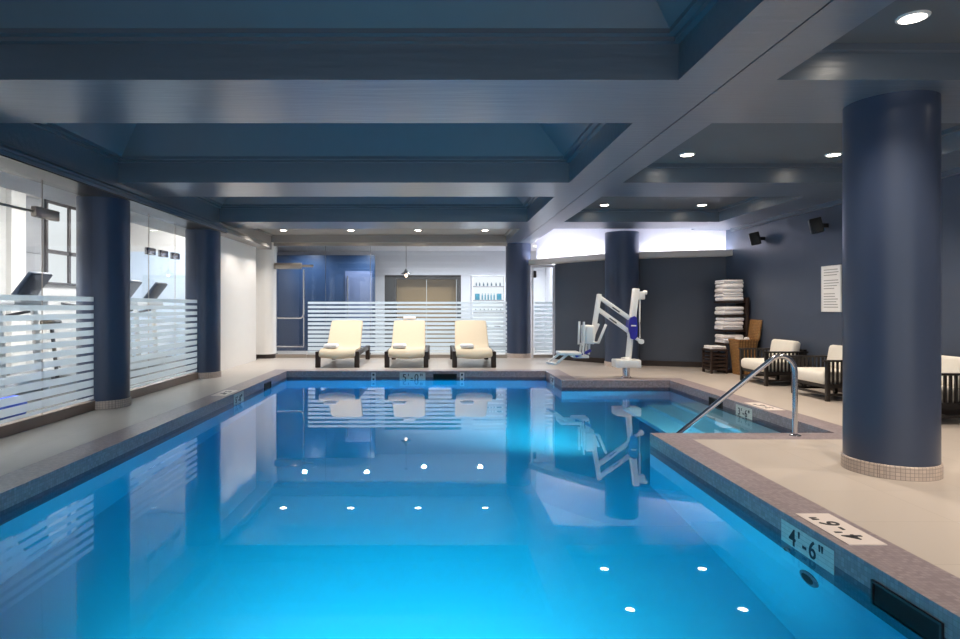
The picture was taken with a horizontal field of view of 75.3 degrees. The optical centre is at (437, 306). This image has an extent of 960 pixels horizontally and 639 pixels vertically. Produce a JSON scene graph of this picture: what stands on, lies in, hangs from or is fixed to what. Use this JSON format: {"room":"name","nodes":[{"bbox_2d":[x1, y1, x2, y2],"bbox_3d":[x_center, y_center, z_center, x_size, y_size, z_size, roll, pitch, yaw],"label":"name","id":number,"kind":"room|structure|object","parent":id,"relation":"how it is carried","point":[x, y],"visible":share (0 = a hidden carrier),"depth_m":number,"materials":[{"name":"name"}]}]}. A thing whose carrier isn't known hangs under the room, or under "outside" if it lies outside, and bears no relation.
{"room":"indoor swimming pool","nodes":[
{"label":"indoor swimming pool","id":0,"kind":"room"},
{"bbox_2d":[0,187,75,363],"bbox_3d":[-8.100,-0.600,8.850,0.200,3.700,13.700,0,0,0],"label":"wall","id":1,"kind":"structure","parent":0,"point":[48,290],"depth_m":12.59,"materials":[{"name":"paint"}]},
{"bbox_2d":[6,188,25,366],"bbox_3d":[-7.950,-0.550,11.700,0.100,3.600,0.400,0,0,0],"label":"window","id":2,"kind":"structure","parent":1,"relation":"attached to","point":[15,218],"depth_m":11.61,"materials":[{"name":"white glass"}]},
{"bbox_2d":[26,195,41,295],"bbox_3d":[-7.975,-1.050,12.210,0.050,2.200,0.580,0,0,0],"label":"window","id":3,"kind":"structure","parent":1,"relation":"attached to","point":[33,224],"depth_m":12.20,"materials":[{"name":"glass"}]},
{"bbox_2d":[44,199,75,285],"bbox_3d":[-7.960,-1.330,13.580,0.080,1.760,2.040,0,0,0],"label":"window","id":4,"kind":"structure","parent":1,"relation":"in","point":[59,237],"depth_m":13.10,"materials":[{"name":"glass"}]},
{"bbox_2d":[130,222,184,251],"bbox_3d":[-6.230,-0.600,15.600,3.540,3.700,0.200,0,0,0],"label":"wall","id":5,"kind":"structure","parent":0,"point":[158,240],"depth_m":15.50,"materials":[{"name":"paint"}]},
{"bbox_2d":[130,252,184,355],"bbox_3d":[-6.230,-0.060,15.480,3.520,2.620,0.040,0,0,0],"label":"window","id":6,"kind":"structure","parent":5,"relation":"attached to","point":[169,271],"depth_m":15.46,"materials":[{"name":"clear glass"}]},
{"bbox_2d":[221,236,255,370],"bbox_3d":[-4.325,-0.060,12.675,0.250,2.620,3.350,0,0,0],"label":"wall","id":7,"kind":"structure","parent":0,"point":[238,259],"depth_m":13.02,"materials":[{"name":"white paint"}]},
{"bbox_2d":[277,255,374,350],"bbox_3d":[-3.385,-0.100,17.575,3.230,2.700,0.150,0,0,0],"label":"wall","id":8,"kind":"structure","parent":0,"point":[289,281],"depth_m":17.50,"materials":[{"name":"blue paint"}]},
{"bbox_2d":[345,271,371,350],"bbox_3d":[-2.220,0.125,17.439,0.760,2.250,0.122,0,0,0],"label":"door","id":9,"kind":"structure","parent":8,"relation":"in","point":[357,283],"depth_m":17.46,"materials":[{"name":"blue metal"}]},
{"bbox_2d":[277,241,535,250],"bbox_3d":[-0.500,-1.750,18.000,9.400,0.100,5.000,0,0,0],"label":"ceiling","id":10,"kind":"structure","parent":0,"point":[279,248],"depth_m":18.17,"materials":[{"name":"white paint"}]},
{"bbox_2d":[401,269,410,276],"bbox_3d":[-0.870,-1.258,17.200,0.300,0.885,0.300,0,0,0],"label":"pendant lamp","id":11,"kind":"object","parent":10,"relation":"hanging from","point":[405,272],"visible":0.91,"depth_m":17.14,"materials":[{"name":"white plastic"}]},
{"bbox_2d":[278,251,544,346],"bbox_3d":[-0.400,-0.225,19.075,9.200,2.950,0.150,0,0,0],"label":"wall","id":12,"kind":"structure","parent":0,"point":[465,264],"depth_m":19.00,"materials":[{"name":"white paint"}]},
{"bbox_2d":[385,275,460,346],"bbox_3d":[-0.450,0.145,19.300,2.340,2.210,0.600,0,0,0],"label":"door","id":13,"kind":"structure","parent":12,"relation":"in","point":[398,288],"depth_m":19.50,"materials":[{"name":"beige wood"}]},
{"bbox_2d":[471,275,504,342],"bbox_3d":[1.540,0.125,18.850,1.000,2.150,0.300,0,0,0],"label":"display shelf","id":14,"kind":"object","parent":12,"relation":"attached to","point":[492,290],"visible":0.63,"depth_m":18.98,"materials":[{"name":"white paint"}]},
{"bbox_2d":[475,294,479,299],"bbox_3d":[1.210,-0.295,18.830,0.140,0.190,0.100,0,0,0],"label":"product box","id":15,"kind":"object","parent":14,"relation":"on","point":[477,296],"visible":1,"depth_m":18.78,"materials":[{"name":"blue cardboard"}]},
{"bbox_2d":[497,294,501,299],"bbox_3d":[1.870,-0.295,18.830,0.140,0.190,0.100,0,0,0],"label":"product box","id":16,"kind":"object","parent":14,"relation":"on","point":[499,296],"visible":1,"depth_m":18.78,"materials":[{"name":"blue cardboard"}]},
{"bbox_2d":[0,377,945,638],"bbox_3d":[0.505,2.085,6.450,7.210,1.430,11.460,0,0,0],"label":"basin","id":17,"kind":"object","parent":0,"point":[837,571],"visible":0.05,"depth_m":5.73,"materials":[{"name":"tile"}]},
{"bbox_2d":[234,391,243,404],"bbox_3d":[-2.917,1.360,9.100,0.006,0.190,0.450,0,0,0],"label":"depth marker","id":18,"kind":"object","parent":17,"relation":"attached to","point":[238,397],"visible":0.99,"depth_m":9.09,"materials":[{"name":"tile"}]},
{"bbox_2d":[264,381,270,389],"bbox_3d":[-2.914,1.365,10.650,0.012,0.130,0.400,0,0,0],"label":"skimmer","id":19,"kind":"object","parent":17,"relation":"attached to","point":[267,385],"visible":0.87,"depth_m":10.64,"materials":[{"name":"plastic"}]},
{"bbox_2d":[371,373,375,378],"bbox_3d":[-1.239,1.365,11.997,0.084,0.174,0.006,0,0,0],"label":"tile","id":20,"kind":"structure","parent":17,"relation":"attached to","point":[373,375],"depth_m":12.00,"materials":[{"name":"tile"}]},
{"bbox_2d":[400,372,424,378],"bbox_3d":[-0.484,1.375,11.997,0.500,0.200,0.006,0,0,0],"label":"depth marker","id":21,"kind":"object","parent":17,"relation":"attached to","point":[403,375],"visible":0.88,"depth_m":12.00,"materials":[{"name":"tile"}]},
{"bbox_2d":[433,374,456,378],"bbox_3d":[0.145,1.365,11.994,0.460,0.130,0.012,0,0,0],"label":"skimmer","id":22,"kind":"object","parent":17,"relation":"attached to","point":[435,376],"visible":0.87,"depth_m":12.00,"materials":[{"name":"plastic"}]},
{"bbox_2d":[0,379,930,638],"bbox_3d":[0.505,2.029,6.450,6.846,1.238,11.096,0,0,0],"label":"pool water","id":23,"kind":"object","parent":17,"relation":"on","point":[297,508],"visible":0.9,"depth_m":3.85,"materials":[{"name":"blue liquid"}]},
{"bbox_2d":[0,370,959,638],"bbox_3d":[0.505,1.310,6.450,7.450,0.120,11.700,0,0,0],"label":"pool coping","id":24,"kind":"object","parent":17,"relation":"on","point":[925,585],"visible":0.83,"depth_m":5.00,"materials":[{"name":"stone"}]},
{"bbox_2d":[211,390,237,395],"bbox_3d":[-3.070,1.247,8.950,0.200,0.006,0.550,0,0,0],"label":"depth marker","id":25,"kind":"object","parent":24,"relation":"on","point":[225,392],"visible":1,"depth_m":8.89,"materials":[{"name":"tile"}]},
{"bbox_2d":[676,354,801,436],"bbox_3d":[2.928,0.928,6.144,1.212,0.943,0.148,0,0,17],"label":"pool handrail","id":26,"kind":"object","parent":24,"relation":"attached to","point":[771,359],"visible":0.95,"depth_m":6.00,"materials":[{"name":"silver metal"}]},
{"bbox_2d":[744,402,784,410],"bbox_3d":[4.080,1.247,7.750,0.200,0.006,0.600,0,0,0],"label":"depth marker","id":27,"kind":"object","parent":24,"relation":"on","point":[757,404],"visible":1,"depth_m":7.72,"materials":[{"name":"tile"}]},
{"bbox_2d":[795,513,886,544],"bbox_3d":[2.255,1.247,3.490,0.200,0.006,0.490,0,0,0],"label":"depth marker","id":28,"kind":"object","parent":24,"relation":"on","point":[843,531],"visible":1,"depth_m":3.46,"materials":[{"name":"tile"}]},
{"bbox_2d":[550,375,553,384],"bbox_3d":[2.097,1.350,11.350,0.006,0.160,0.420,0,0,0],"label":"depth marker","id":29,"kind":"object","parent":17,"relation":"attached to","point":[551,376],"visible":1,"depth_m":11.35,"materials":[{"name":"tile"}]},
{"bbox_2d":[709,396,722,408],"bbox_3d":[3.924,1.365,8.750,0.012,0.130,0.420,0,0,0],"label":"skimmer","id":30,"kind":"object","parent":17,"relation":"attached to","point":[711,399],"visible":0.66,"depth_m":8.80,"materials":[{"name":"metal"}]},
{"bbox_2d":[736,404,751,418],"bbox_3d":[3.927,1.368,7.950,0.006,0.170,0.420,0,0,0],"label":"depth marker","id":31,"kind":"object","parent":17,"relation":"attached to","point":[740,410],"visible":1,"depth_m":7.93,"materials":[{"name":"tile"}]},
{"bbox_2d":[781,519,833,572],"bbox_3d":[2.097,1.368,3.530,0.006,0.150,0.500,0,0,0],"label":"depth marker","id":32,"kind":"object","parent":17,"relation":"attached to","point":[819,552],"visible":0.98,"depth_m":3.50,"materials":[{"name":"tile"}]},
{"bbox_2d":[870,579,943,638],"bbox_3d":[2.094,1.390,2.780,0.012,0.150,0.420,0,0,0],"label":"skimmer","id":33,"kind":"object","parent":17,"relation":"attached to","point":[927,624],"visible":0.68,"depth_m":2.77,"materials":[{"name":"plastic"}]},
{"bbox_2d":[0,0,959,249],"bbox_3d":[-1.000,-1.942,6.350,14.400,1.215,18.700,0,0,0],"label":"ceiling","id":34,"kind":"structure","parent":0,"point":[247,121],"depth_m":4.85,"materials":[{"name":"paint"}]},
{"bbox_2d":[679,152,695,156],"bbox_3d":[2.920,-1.774,7.250,0.182,0.012,0.182,0,0,0],"label":"recessed light","id":35,"kind":"object","parent":34,"relation":"in","point":[687,154],"visible":1,"depth_m":7.23,"materials":[{"name":"white glass"}]},
{"bbox_2d":[824,152,841,156],"bbox_3d":[4.630,-1.774,7.250,0.182,0.012,0.182,0,0,0],"label":"recessed light","id":36,"kind":"object","parent":34,"relation":"in","point":[835,153],"visible":0.97,"depth_m":7.23,"materials":[{"name":"white glass"}]},
{"bbox_2d":[894,10,931,24],"bbox_3d":[2.920,-1.774,3.810,0.182,0.012,0.182,0,0,0],"label":"recessed light","id":37,"kind":"object","parent":34,"relation":"in","point":[919,15],"visible":1,"depth_m":3.80,"materials":[{"name":"white glass"}]},
{"bbox_2d":[0,346,959,577],"bbox_3d":[-1.000,1.304,8.750,14.400,0.132,23.500,0,0,0],"label":"floor","id":38,"kind":"structure","parent":0,"point":[922,519],"depth_m":5.62,"materials":[{"name":"tile"}]},
{"bbox_2d":[0,395,27,419],"bbox_3d":[-4.720,1.120,6.425,0.260,0.260,1.050,0,0,0],"label":"exercise mat","id":39,"kind":"object","parent":38,"relation":"on","point":[22,403],"visible":0.24,"depth_m":6.75,"materials":[{"name":"blue plastic"}]},
{"bbox_2d":[0,271,52,397],"bbox_3d":[-6.307,0.392,8.350,1.986,1.715,0.820,0,0,0],"label":"treadmill","id":40,"kind":"object","parent":38,"relation":"on","point":[31,284],"visible":0.32,"depth_m":8.28,"materials":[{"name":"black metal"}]},
{"bbox_2d":[0,300,48,304],"bbox_3d":[-5.560,-0.040,8.350,0.220,0.100,0.720,0,0,0],"label":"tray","id":41,"kind":"object","parent":40,"relation":"on","point":[2,302],"depth_m":8.12,"materials":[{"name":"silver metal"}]},
{"bbox_2d":[40,302,75,378],"bbox_3d":[-6.100,0.400,10.150,1.000,1.700,0.559,0,0,0],"label":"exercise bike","id":42,"kind":"object","parent":38,"relation":"on","point":[62,303],"visible":0.27,"depth_m":10.09,"materials":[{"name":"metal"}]},
{"bbox_2d":[10,280,141,376],"bbox_3d":[-6.307,0.392,10.950,1.986,1.715,0.820,0,0,0],"label":"treadmill","id":43,"kind":"object","parent":38,"relation":"on","point":[134,284],"visible":0.14,"depth_m":10.96,"materials":[{"name":"plastic"}]},
{"bbox_2d":[75,196,130,409],"bbox_3d":[-4.200,-0.050,7.800,0.624,2.600,0.624,0,0,0],"label":"round column","id":44,"kind":"structure","parent":38,"relation":"on","point":[102,223],"depth_m":7.56,"materials":[{"name":"paint"}]},
{"bbox_2d":[130,282,167,369],"bbox_3d":[-6.307,0.392,12.000,1.986,1.715,0.820,0,0,0],"label":"treadmill","id":45,"kind":"object","parent":38,"relation":"on","point":[157,288],"visible":0.3,"depth_m":11.90,"materials":[{"name":"plastic"}]},
{"bbox_2d":[138,302,162,305],"bbox_3d":[-5.560,-0.040,12.000,0.220,0.100,0.720,0,0,0],"label":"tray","id":46,"kind":"object","parent":45,"relation":"on","point":[139,303],"depth_m":11.80,"materials":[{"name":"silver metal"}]},
{"bbox_2d":[130,214,197,398],"bbox_3d":[-4.195,-0.045,9.415,0.110,2.590,2.670,0,0,0],"label":"glass partition","id":47,"kind":"structure","parent":38,"relation":"on","point":[142,389],"depth_m":9.31,"materials":[{"name":"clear glass"}]},
{"bbox_2d":[185,229,220,378],"bbox_3d":[-4.170,-0.050,11.030,0.614,2.600,0.614,0,0,0],"label":"round column","id":48,"kind":"structure","parent":38,"relation":"on","point":[202,247],"depth_m":10.79,"materials":[{"name":"paint"}]},
{"bbox_2d":[256,242,276,354],"bbox_3d":[-4.215,-0.200,15.075,0.490,2.700,0.450,0,0,0],"label":"wall pier","id":49,"kind":"object","parent":38,"relation":"on","point":[265,258],"visible":0.74,"depth_m":14.86,"materials":[{"name":"white paint"}]},
{"bbox_2d":[256,353,277,358],"bbox_3d":[-4.205,1.200,15.105,0.510,0.100,0.450,0,0,0],"label":"baseboard","id":50,"kind":"structure","parent":38,"relation":"on","point":[266,356],"depth_m":14.89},
{"bbox_2d":[315,320,369,367],"bbox_3d":[-2.050,0.782,13.656,0.900,0.936,2.128,0,0,0],"label":"sun lounger","id":51,"kind":"object","parent":38,"relation":"on","point":[345,333],"visible":0.95,"depth_m":13.61,"materials":[{"name":"beige fabric"}]},
{"bbox_2d":[323,344,338,347],"bbox_3d":[-2.224,0.826,12.976,0.282,0.080,0.328,0,0,0],"label":"folded towel","id":52,"kind":"object","parent":51,"relation":"on","point":[325,345],"visible":1,"depth_m":12.82,"materials":[{"name":"white fabric"}]},
{"bbox_2d":[319,320,362,358],"bbox_3d":[-2.050,0.689,13.358,0.750,0.784,1.566,0,0,0],"label":"cushion","id":53,"kind":"object","parent":51,"relation":"on","point":[345,333],"depth_m":13.64,"materials":[{"name":"beige fabric"}]},
{"bbox_2d":[274,243,506,357],"bbox_3d":[-1.140,-0.150,15.080,5.660,2.800,0.120,0,0,0],"label":"glass partition","id":54,"kind":"structure","parent":38,"relation":"on","point":[325,315],"depth_m":15.07,"materials":[{"name":"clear glass"}]},
{"bbox_2d":[274,263,313,357],"bbox_3d":[-3.490,-0.113,15.059,0.940,2.715,0.122,0,0,0],"label":"door","id":55,"kind":"structure","parent":54,"relation":"attached to","point":[276,265],"depth_m":15.04,"materials":[{"name":"clear glass"}]},
{"bbox_2d":[384,320,429,367],"bbox_3d":[-0.635,0.782,13.656,0.900,0.936,2.128,0,0,0],"label":"sun lounger","id":56,"kind":"object","parent":38,"relation":"on","point":[411,333],"visible":0.95,"depth_m":13.61,"materials":[{"name":"beige fabric"}]},
{"bbox_2d":[392,344,406,347],"bbox_3d":[-0.794,0.826,12.976,0.282,0.080,0.328,0,0,0],"label":"folded towel","id":57,"kind":"object","parent":56,"relation":"on","point":[394,345],"visible":1,"depth_m":12.82,"materials":[{"name":"white fabric"}]},
{"bbox_2d":[388,320,424,358],"bbox_3d":[-0.635,0.689,13.358,0.750,0.784,1.566,0,0,0],"label":"cushion","id":58,"kind":"object","parent":56,"relation":"on","point":[411,333],"depth_m":13.65,"materials":[{"name":"beige fabric"}]},
{"bbox_2d":[403,316,415,319],"bbox_3d":[-0.635,0.265,14.100,0.280,0.079,0.080,0,0,0],"label":"rolled towel","id":59,"kind":"object","parent":56,"relation":"on","point":[404,317],"visible":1,"depth_m":14.07,"materials":[{"name":"white fabric"}]},
{"bbox_2d":[450,320,495,367],"bbox_3d":[0.750,0.782,13.656,0.900,0.936,2.128,0,0,0],"label":"sun lounger","id":60,"kind":"object","parent":38,"relation":"on","point":[474,332],"visible":0.96,"depth_m":13.61,"materials":[{"name":"beige fabric"}]},
{"bbox_2d":[460,344,473,347],"bbox_3d":[0.616,0.826,12.976,0.282,0.080,0.328,0,0,0],"label":"folded towel","id":61,"kind":"object","parent":60,"relation":"on","point":[461,345],"visible":1,"depth_m":12.82,"materials":[{"name":"white fabric"}]},
{"bbox_2d":[455,320,492,358],"bbox_3d":[0.750,0.689,13.358,0.750,0.784,1.566,0,0,0],"label":"cushion","id":62,"kind":"object","parent":60,"relation":"on","point":[474,332],"depth_m":13.65,"materials":[{"name":"beige fabric"}]},
{"bbox_2d":[505,243,530,357],"bbox_3d":[2.000,-0.150,15.360,0.644,2.800,0.644,0,0,0],"label":"round column","id":63,"kind":"structure","parent":38,"relation":"on","point":[518,255],"depth_m":15.09,"materials":[{"name":"paint"}]},
{"bbox_2d":[546,288,646,377],"bbox_3d":[2.795,0.465,10.860,1.739,1.569,0.530,0,0,0],"label":"lift","id":64,"kind":"object","parent":38,"relation":"on","point":[588,332],"visible":1,"depth_m":10.81,"materials":[{"name":"white metal"}]},
{"bbox_2d":[604,231,638,366],"bbox_3d":[3.870,-0.150,13.020,0.714,2.800,0.714,0,0,0],"label":"round column","id":65,"kind":"structure","parent":38,"relation":"on","point":[621,247],"depth_m":12.73,"materials":[{"name":"paint"}]},
{"bbox_2d":[701,348,728,373],"bbox_3d":[5.240,1.025,11.720,0.340,0.450,0.400,0,0,0],"label":"stool","id":66,"kind":"object","parent":38,"relation":"on","point":[714,363],"visible":0.97,"depth_m":11.54,"materials":[{"name":"brown wood"}]},
{"bbox_2d":[703,345,725,348],"bbox_3d":[5.237,0.769,11.722,0.301,0.059,0.346,0,0,0],"label":"folded towel","id":67,"kind":"object","parent":66,"relation":"on","point":[705,346],"visible":1,"depth_m":11.56,"materials":[{"name":"white fabric"}]},
{"bbox_2d":[714,297,748,372],"bbox_3d":[5.605,0.540,11.830,0.470,1.420,0.440,0,0,0],"label":"towel rack","id":68,"kind":"object","parent":38,"relation":"on","point":[745,303],"visible":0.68,"depth_m":11.64,"materials":[{"name":"brown wood"}]},
{"bbox_2d":[715,338,728,342],"bbox_3d":[5.571,0.650,11.824,0.397,0.078,0.401,0,0,0],"label":"folded towel","id":69,"kind":"object","parent":68,"relation":"on","point":[719,340],"visible":0.52,"depth_m":11.73,"materials":[{"name":"white fabric"}]},
{"bbox_2d":[715,334,742,338],"bbox_3d":[5.556,0.570,11.822,0.407,0.079,0.363,0,0,2],"label":"folded towel","id":70,"kind":"object","parent":69,"relation":"on","point":[721,336],"visible":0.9,"depth_m":11.66,"materials":[{"name":"white fabric"}]},
{"bbox_2d":[714,325,742,329],"bbox_3d":[5.557,0.400,11.833,0.397,0.078,0.401,0,0,1],"label":"folded towel","id":71,"kind":"object","parent":68,"relation":"on","point":[720,327],"visible":0.91,"depth_m":11.65,"materials":[{"name":"white fabric"}]},
{"bbox_2d":[715,321,743,325],"bbox_3d":[5.558,0.320,11.823,0.407,0.079,0.363,0,0,1],"label":"folded towel","id":72,"kind":"object","parent":71,"relation":"on","point":[723,323],"visible":1,"depth_m":11.67,"materials":[{"name":"white fabric"}]},
{"bbox_2d":[716,317,743,320],"bbox_3d":[5.573,0.240,11.824,0.394,0.079,0.376,0,0,0],"label":"folded towel","id":73,"kind":"object","parent":72,"relation":"on","point":[717,318],"visible":0.99,"depth_m":11.64,"materials":[{"name":"white fabric"}]},
{"bbox_2d":[714,311,743,314],"bbox_3d":[5.557,0.119,11.831,0.407,0.079,0.363,0,0,-3],"label":"folded towel","id":74,"kind":"object","parent":68,"relation":"on","point":[715,312],"visible":0.96,"depth_m":11.66,"materials":[{"name":"white fabric"}]},
{"bbox_2d":[715,307,743,310],"bbox_3d":[5.567,0.040,11.828,0.394,0.079,0.376,0,0,-3],"label":"folded towel","id":75,"kind":"object","parent":74,"relation":"on","point":[716,308],"visible":1,"depth_m":11.65,"materials":[{"name":"white fabric"}]},
{"bbox_2d":[715,297,743,300],"bbox_3d":[5.561,-0.141,11.823,0.394,0.079,0.376,0,0,-1],"label":"folded towel","id":76,"kind":"object","parent":68,"relation":"on","point":[716,298],"visible":0.96,"depth_m":11.65,"materials":[{"name":"white fabric"}]},
{"bbox_2d":[714,293,742,296],"bbox_3d":[5.552,-0.221,11.835,0.397,0.078,0.401,0,0,1],"label":"folded towel","id":77,"kind":"object","parent":76,"relation":"on","point":[716,294],"visible":0.99,"depth_m":11.64,"materials":[{"name":"white fabric"}]},
{"bbox_2d":[715,288,742,292],"bbox_3d":[5.553,-0.302,11.829,0.407,0.079,0.363,0,0,3],"label":"folded towel","id":78,"kind":"object","parent":77,"relation":"on","point":[722,290],"visible":1,"depth_m":11.66,"materials":[{"name":"white fabric"}]},
{"bbox_2d":[715,284,743,288],"bbox_3d":[5.563,-0.384,11.821,0.394,0.079,0.376,0,0,2],"label":"folded towel","id":79,"kind":"object","parent":78,"relation":"on","point":[719,286],"visible":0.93,"depth_m":11.64,"materials":[{"name":"white fabric"}]},
{"bbox_2d":[715,280,743,284],"bbox_3d":[5.566,-0.464,11.833,0.397,0.078,0.401,0,0,2],"label":"folded towel","id":80,"kind":"object","parent":79,"relation":"on","point":[718,282],"visible":0.96,"depth_m":11.65,"materials":[{"name":"white fabric"}]},
{"bbox_2d":[728,320,762,374],"bbox_3d":[5.657,0.747,11.405,0.434,1.006,0.410,0,0,0],"label":"wicker hamper","id":81,"kind":"object","parent":38,"relation":"on","point":[755,326],"visible":0.79,"depth_m":11.32,"materials":[{"name":"brown wicker"}]},
{"bbox_2d":[729,340,757,374],"bbox_3d":[5.630,0.930,11.420,0.360,0.640,0.360,0,0,0],"label":"basket","id":82,"kind":"object","parent":81,"relation":"on","point":[734,344],"depth_m":11.29,"materials":[{"name":"wicker"}]},
{"bbox_2d":[738,339,807,385],"bbox_3d":[5.460,0.898,10.130,0.700,0.704,0.850,0,0,0],"label":"armchair","id":83,"kind":"object","parent":38,"relation":"on","point":[778,367],"visible":0.71,"depth_m":9.86,"materials":[{"name":"beige fabric"}]},
{"bbox_2d":[741,358,790,371],"bbox_3d":[5.375,0.950,10.130,0.530,0.170,0.700,0,0,0],"label":"seat cushion","id":84,"kind":"object","parent":83,"relation":"on","point":[747,364],"depth_m":10.00,"materials":[{"name":"beige fabric"}]},
{"bbox_2d":[769,339,800,359],"bbox_3d":[5.666,0.713,10.130,0.172,0.335,0.690,0,0,0],"label":"cushion","id":85,"kind":"object","parent":83,"relation":"on","point":[776,344],"depth_m":10.03,"materials":[{"name":"beige fabric"}]},
{"bbox_2d":[789,345,841,401],"bbox_3d":[5.430,0.898,8.550,0.700,0.704,0.850,0,0,0],"label":"armchair","id":86,"kind":"object","parent":38,"relation":"on","point":[827,377],"visible":0.57,"depth_m":8.51,"materials":[{"name":"beige fabric"}]},
{"bbox_2d":[797,367,839,383],"bbox_3d":[5.345,0.950,8.550,0.530,0.170,0.700,0,0,0],"label":"seat cushion","id":87,"kind":"object","parent":86,"relation":"on","point":[806,375],"depth_m":8.44,"materials":[{"name":"beige fabric"}]},
{"bbox_2d":[827,345,841,368],"bbox_3d":[5.636,0.713,8.550,0.172,0.335,0.690,0,0,0],"label":"cushion","id":88,"kind":"object","parent":86,"relation":"on","point":[835,351],"depth_m":8.70,"materials":[{"name":"beige fabric"}]},
{"bbox_2d":[841,90,943,481],"bbox_3d":[3.460,-0.150,4.740,0.634,2.800,0.634,0,0,0],"label":"round column","id":89,"kind":"structure","parent":38,"relation":"on","point":[891,142],"depth_m":4.48,"materials":[{"name":"paint"}]},
{"bbox_2d":[941,355,959,417],"bbox_3d":[5.420,0.898,6.950,0.700,0.704,0.850,0,0,0],"label":"armchair","id":90,"kind":"object","parent":38,"relation":"on","point":[950,365],"visible":0.16,"depth_m":6.57,"materials":[{"name":"black wood"}]},
{"bbox_2d":[942,385,958,402],"bbox_3d":[5.335,0.950,6.950,0.530,0.170,0.700,0,0,0],"label":"seat cushion","id":91,"kind":"object","parent":90,"relation":"on","point":[942,385],"depth_m":6.60,"materials":[{"name":"beige fabric"}]},
{"bbox_2d":[941,355,959,387],"bbox_3d":[5.626,0.713,6.950,0.172,0.335,0.690,0,0,0],"label":"cushion","id":92,"kind":"object","parent":90,"relation":"on","point":[949,364],"depth_m":6.73,"materials":[{"name":"beige fabric"}]},
{"bbox_2d":[545,264,554,346],"bbox_3d":[3.400,-0.225,17.250,0.200,2.950,3.500,0,0,0],"label":"wall","id":93,"kind":"structure","parent":0,"point":[548,271],"depth_m":18.43,"materials":[{"name":"white paint"}]},
{"bbox_2d":[536,229,725,258],"bbox_3d":[4.043,-1.525,13.802,4.433,0.950,0.753,0,0,38],"label":"wall","id":94,"kind":"structure","parent":0,"point":[558,242],"depth_m":13.19,"materials":[{"name":"white paint"}]},
{"bbox_2d":[531,265,554,357],"bbox_3d":[2.595,0.120,15.070,0.610,2.260,0.080,0,0,0],"label":"door","id":95,"kind":"structure","parent":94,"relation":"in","point":[533,273],"depth_m":15.07,"materials":[{"name":"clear glass"}]},
{"bbox_2d":[529,249,732,264],"bbox_3d":[3.918,-1.075,13.622,4.667,0.120,0.915,0,0,38],"label":"trim","id":96,"kind":"structure","parent":94,"relation":"attached to","point":[687,253],"depth_m":12.84,"materials":[{"name":"paint"}]},
{"bbox_2d":[555,257,725,361],"bbox_3d":[4.268,0.110,13.555,3.804,2.280,0.631,0,0,35],"label":"wall","id":97,"kind":"structure","parent":0,"point":[677,319],"depth_m":13.02,"materials":[{"name":"grey paint"}]},
{"bbox_2d":[554,354,724,367],"bbox_3d":[4.222,1.195,13.488,3.823,0.110,0.518,0,0,35],"label":"baseboard","id":98,"kind":"structure","parent":97,"relation":"attached to","point":[590,359],"depth_m":13.03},
{"bbox_2d":[726,174,959,388],"bbox_3d":[5.980,-0.450,5.300,0.200,3.400,16.600,0,0,0],"label":"wall","id":99,"kind":"structure","parent":0,"point":[780,275],"depth_m":9.99,"materials":[{"name":"blue paint"}]},
{"bbox_2d":[748,231,764,245],"bbox_3d":[5.740,-1.220,11.141,0.271,0.244,0.189,0,0,25],"label":"wall speaker","id":100,"kind":"object","parent":99,"relation":"attached to","point":[755,239],"visible":1,"depth_m":11.08,"materials":[{"name":"black plastic"}]},
{"bbox_2d":[808,217,828,233],"bbox_3d":[5.740,-1.220,9.341,0.271,0.244,0.189,0,0,25],"label":"wall speaker","id":101,"kind":"object","parent":99,"relation":"attached to","point":[816,225],"visible":1,"depth_m":9.28,"materials":[{"name":"black plastic"}]},
{"bbox_2d":[821,265,841,311],"bbox_3d":[5.870,-0.265,9.240,0.020,0.690,0.460,0,0,0],"label":"notice board","id":102,"kind":"object","parent":99,"relation":"attached to","point":[831,276],"visible":0.99,"depth_m":9.23,"materials":[{"name":"white paper"}]},
{"bbox_2d":[769,375,959,414],"bbox_3d":[5.870,1.195,4.650,0.020,0.110,15.300,0,0,0],"label":"baseboard","id":103,"kind":"structure","parent":99,"relation":"attached to","point":[946,411],"depth_m":7.19,"materials":[{"name":"black"}]},
{"bbox_3d":[-4.235,-0.050,0.950,0.170,2.600,7.900,0,0,0],"label":"wall","id":104,"kind":"structure","parent":0,"visible":0},
{"bbox_2d":[0,180,95,437],"bbox_3d":[-4.195,-0.045,6.210,0.110,2.590,2.620,0,0,0],"label":"glass partition","id":105,"kind":"structure","parent":104,"relation":"in","point":[21,423],"depth_m":6.54,"materials":[{"name":"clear glass"}]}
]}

